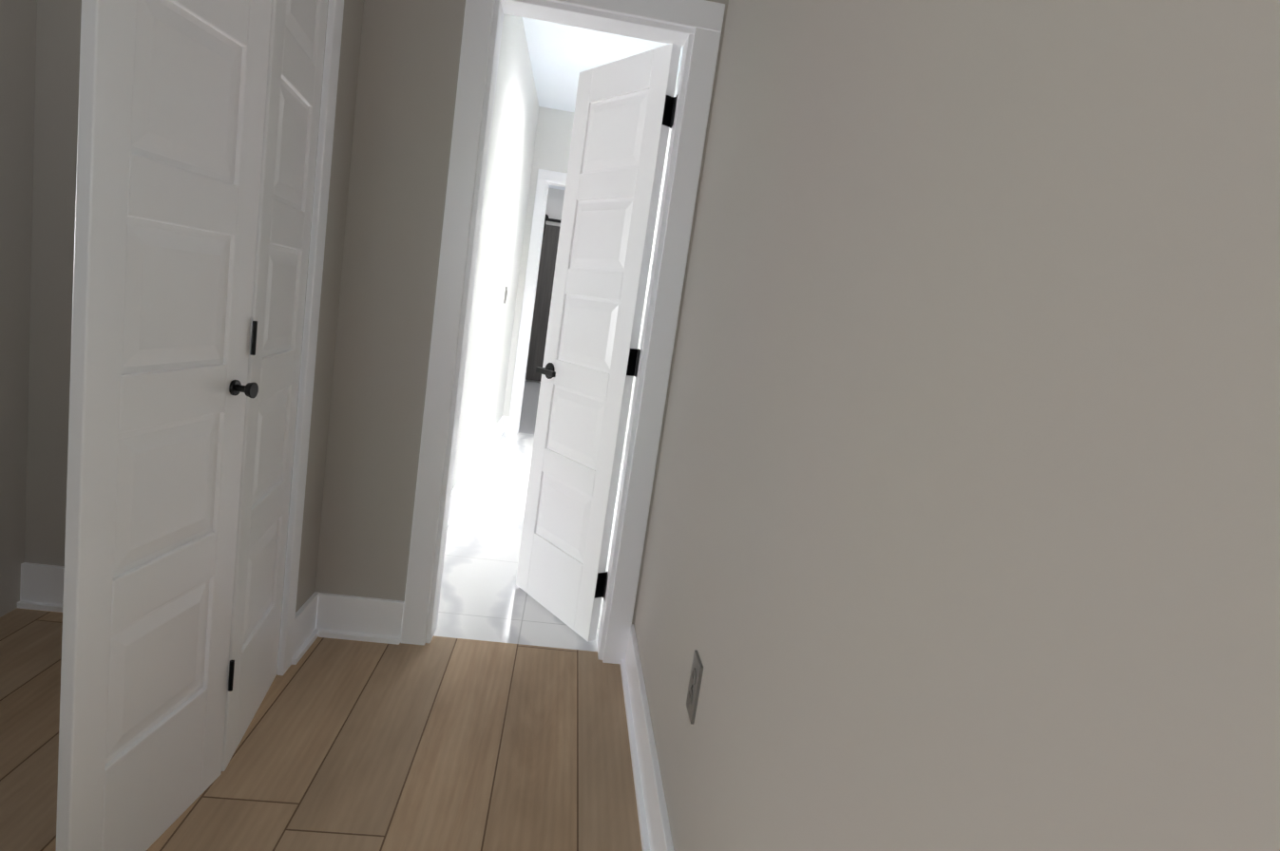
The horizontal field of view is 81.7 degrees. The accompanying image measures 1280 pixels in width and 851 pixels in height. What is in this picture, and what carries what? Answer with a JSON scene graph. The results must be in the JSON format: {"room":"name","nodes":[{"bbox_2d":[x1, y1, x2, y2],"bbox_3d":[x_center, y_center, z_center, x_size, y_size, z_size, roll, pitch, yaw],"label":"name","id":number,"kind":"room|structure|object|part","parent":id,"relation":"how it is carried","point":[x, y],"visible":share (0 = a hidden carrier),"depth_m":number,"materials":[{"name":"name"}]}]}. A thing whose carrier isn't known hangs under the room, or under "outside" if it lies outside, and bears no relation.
{"room":"hallway","nodes":[
{"label":"hallway","id":0,"kind":"room"},
{"bbox_2d":[0,0,363,673],"bbox_3d":[-0.858,-0.518,1.334,0.120,2.700,1.990,7,8,-6],"label":"wall","id":1,"kind":"structure","parent":0,"point":[40,42],"depth_m":0.98,"materials":[{"name":"beige paint"}]},
{"bbox_2d":[56,0,271,850],"bbox_3d":[-0.800,-0.156,1.308,0.067,1.995,0.435,8,8,1],"label":"bifold closet door","id":2,"kind":"structure","parent":1,"relation":"in","point":[172,100],"depth_m":1.28,"materials":[{"name":"white paint"}]},
{"bbox_2d":[228,321,257,691],"bbox_3d":[-0.838,-0.278,1.397,0.144,1.786,1.105,7,8,-6],"label":"door hinges","id":3,"kind":"object","parent":2,"relation":"attached to","point":[252,353],"depth_m":1.53,"materials":[{"name":"black metal"}]},
{"bbox_3d":[-0.797,-0.073,1.489,0.043,0.033,0.033,8,8,1],"label":"handle","id":4,"kind":"part","parent":2,"relation":"part of","materials":[{"name":"black metal"}]},
{"bbox_2d":[221,0,327,771],"bbox_3d":[-0.856,-0.229,1.740,0.024,1.995,0.435,6,9,-13],"label":"bifold closet door","id":5,"kind":"structure","parent":1,"relation":"in","point":[297,31],"depth_m":1.72,"materials":[{"name":"white paint"}]},
{"bbox_2d":[276,0,343,675],"bbox_3d":[-0.904,-0.220,1.401,0.156,2.082,1.269,7,8,-6],"label":"trim","id":6,"kind":"structure","parent":1,"relation":"attached to","point":[325,141],"depth_m":1.99,"materials":[{"name":"white paint"}]},
{"bbox_2d":[17,416,674,850],"bbox_3d":[-1.964,0.551,1.846,4.240,0.140,10.400,7,8,-6],"label":"baseboard","id":7,"kind":"structure","parent":1,"relation":"attached to","point":[331,616],"depth_m":2.29,"materials":[{"name":"white paint"}]},
{"bbox_2d":[0,608,642,850],"bbox_3d":[-2.401,0.621,1.769,5.300,0.100,10.700,7,8,-6],"label":"floor","id":8,"kind":"structure","parent":0,"point":[443,744],"depth_m":1.84,"materials":[{"name":"brown wood"}]},
{"bbox_2d":[451,13,542,491],"bbox_3d":[-0.912,-0.975,4.325,0.120,2.700,4.050,7,8,-6],"label":"wall","id":9,"kind":"structure","parent":0,"point":[529,137],"depth_m":4.47,"materials":[{"name":"paint"}]},
{"bbox_2d":[503,286,507,304],"bbox_3d":[-0.949,-0.923,5.240,0.012,0.118,0.072,7,8,-6],"label":"bathroom light switch","id":10,"kind":"object","parent":9,"relation":"attached to","point":[506,294],"visible":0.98,"depth_m":5.22,"materials":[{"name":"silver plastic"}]},
{"bbox_2d":[314,0,728,624],"bbox_3d":[-0.364,-0.593,2.314,1.040,2.700,0.120,7,8,-6],"label":"wall","id":11,"kind":"structure","parent":0,"point":[408,80],"depth_m":2.25,"materials":[{"name":"beige paint"}]},
{"bbox_2d":[400,0,725,664],"bbox_3d":[-0.272,-0.279,2.373,0.745,2.095,0.156,7,8,-6],"label":"door frame","id":12,"kind":"structure","parent":11,"relation":"attached to","point":[693,28],"depth_m":2.28,"materials":[{"name":"white paint"}]},
{"bbox_2d":[603,95,677,600],"bbox_3d":[-0.005,-0.216,2.448,0.002,1.675,0.035,7,8,-6],"label":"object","id":13,"kind":"structure","parent":12,"relation":"attached to","point":[640,350],"depth_m":2.44,"materials":[{"name":"black metal"}]},
{"bbox_2d":[515,43,681,642],"bbox_3d":[-0.187,-0.271,2.670,0.151,1.995,0.562,2,11,-38],"label":"bathroom door","id":14,"kind":"structure","parent":11,"relation":"in","point":[624,107],"depth_m":2.61,"materials":[{"name":"white paint"}]},
{"bbox_3d":[-0.315,-0.204,2.834,0.151,0.062,0.182,2,11,-38],"label":"handle","id":15,"kind":"part","parent":14,"relation":"part of","materials":[{"name":"black metal"}]},
{"bbox_2d":[433,432,618,651],"bbox_3d":[-0.595,0.472,4.526,1.900,0.100,4.050,7,8,-6],"label":"floor","id":16,"kind":"structure","parent":0,"point":[484,597],"depth_m":3.17,"materials":[{"name":"white tile"}]},
{"bbox_2d":[518,381,540,434],"bbox_3d":[-0.952,-0.213,8.751,1.900,0.100,4.540,7,8,-6],"label":"floor carpet","id":17,"kind":"object","parent":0,"point":[529,407],"depth_m":8.06,"materials":[{"name":"grey carpet"}]},
{"bbox_2d":[504,107,574,416],"bbox_3d":[-0.538,-1.218,6.315,0.930,2.700,0.120,7,8,-6],"label":"wall","id":18,"kind":"structure","parent":0,"point":[555,125],"depth_m":6.09,"materials":[{"name":"paint"}]},
{"bbox_2d":[507,169,567,433],"bbox_3d":[-0.563,-0.979,6.352,0.880,2.215,0.156,7,8,-6],"label":"door frame","id":19,"kind":"structure","parent":18,"relation":"attached to","point":[545,179],"depth_m":6.22,"materials":[{"name":"white paint"}]},
{"bbox_2d":[525,213,561,382],"bbox_3d":[-1.134,-1.748,10.443,1.300,2.315,0.050,7,8,-6],"label":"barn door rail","id":20,"kind":"object","parent":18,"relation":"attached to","point":[544,289],"visible":0.42,"depth_m":10.40,"materials":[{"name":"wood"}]},
{"bbox_2d":[522,17,684,190],"bbox_3d":[-1.986,-2.400,3.246,5.650,0.100,14.500,7,8,-6],"label":"ceiling","id":21,"kind":"structure","parent":0,"point":[562,56],"depth_m":4.60,"materials":[{"name":"white paint"}]},
{"bbox_2d":[621,71,680,465],"bbox_3d":[0.153,-0.836,4.438,0.120,2.700,4.050,7,8,-6],"label":"wall","id":22,"kind":"structure","parent":0,"point":[677,82],"depth_m":4.92,"materials":[{"name":"paint"}]},
{"bbox_2d":[633,0,1279,850],"bbox_3d":[0.448,-0.058,-0.463,0.120,2.700,5.890,7,8,-6],"label":"wall","id":23,"kind":"structure","parent":0,"point":[964,526],"depth_m":0.59,"materials":[{"name":"beige paint"}]},
{"bbox_2d":[686,649,703,725],"bbox_3d":[0.105,0.514,1.456,0.010,0.118,0.072,7,8,-6],"label":"outlet","id":24,"kind":"object","parent":23,"relation":"attached to","point":[695,683],"visible":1,"depth_m":1.44,"materials":[{"name":"grey plastic"}]}
]}

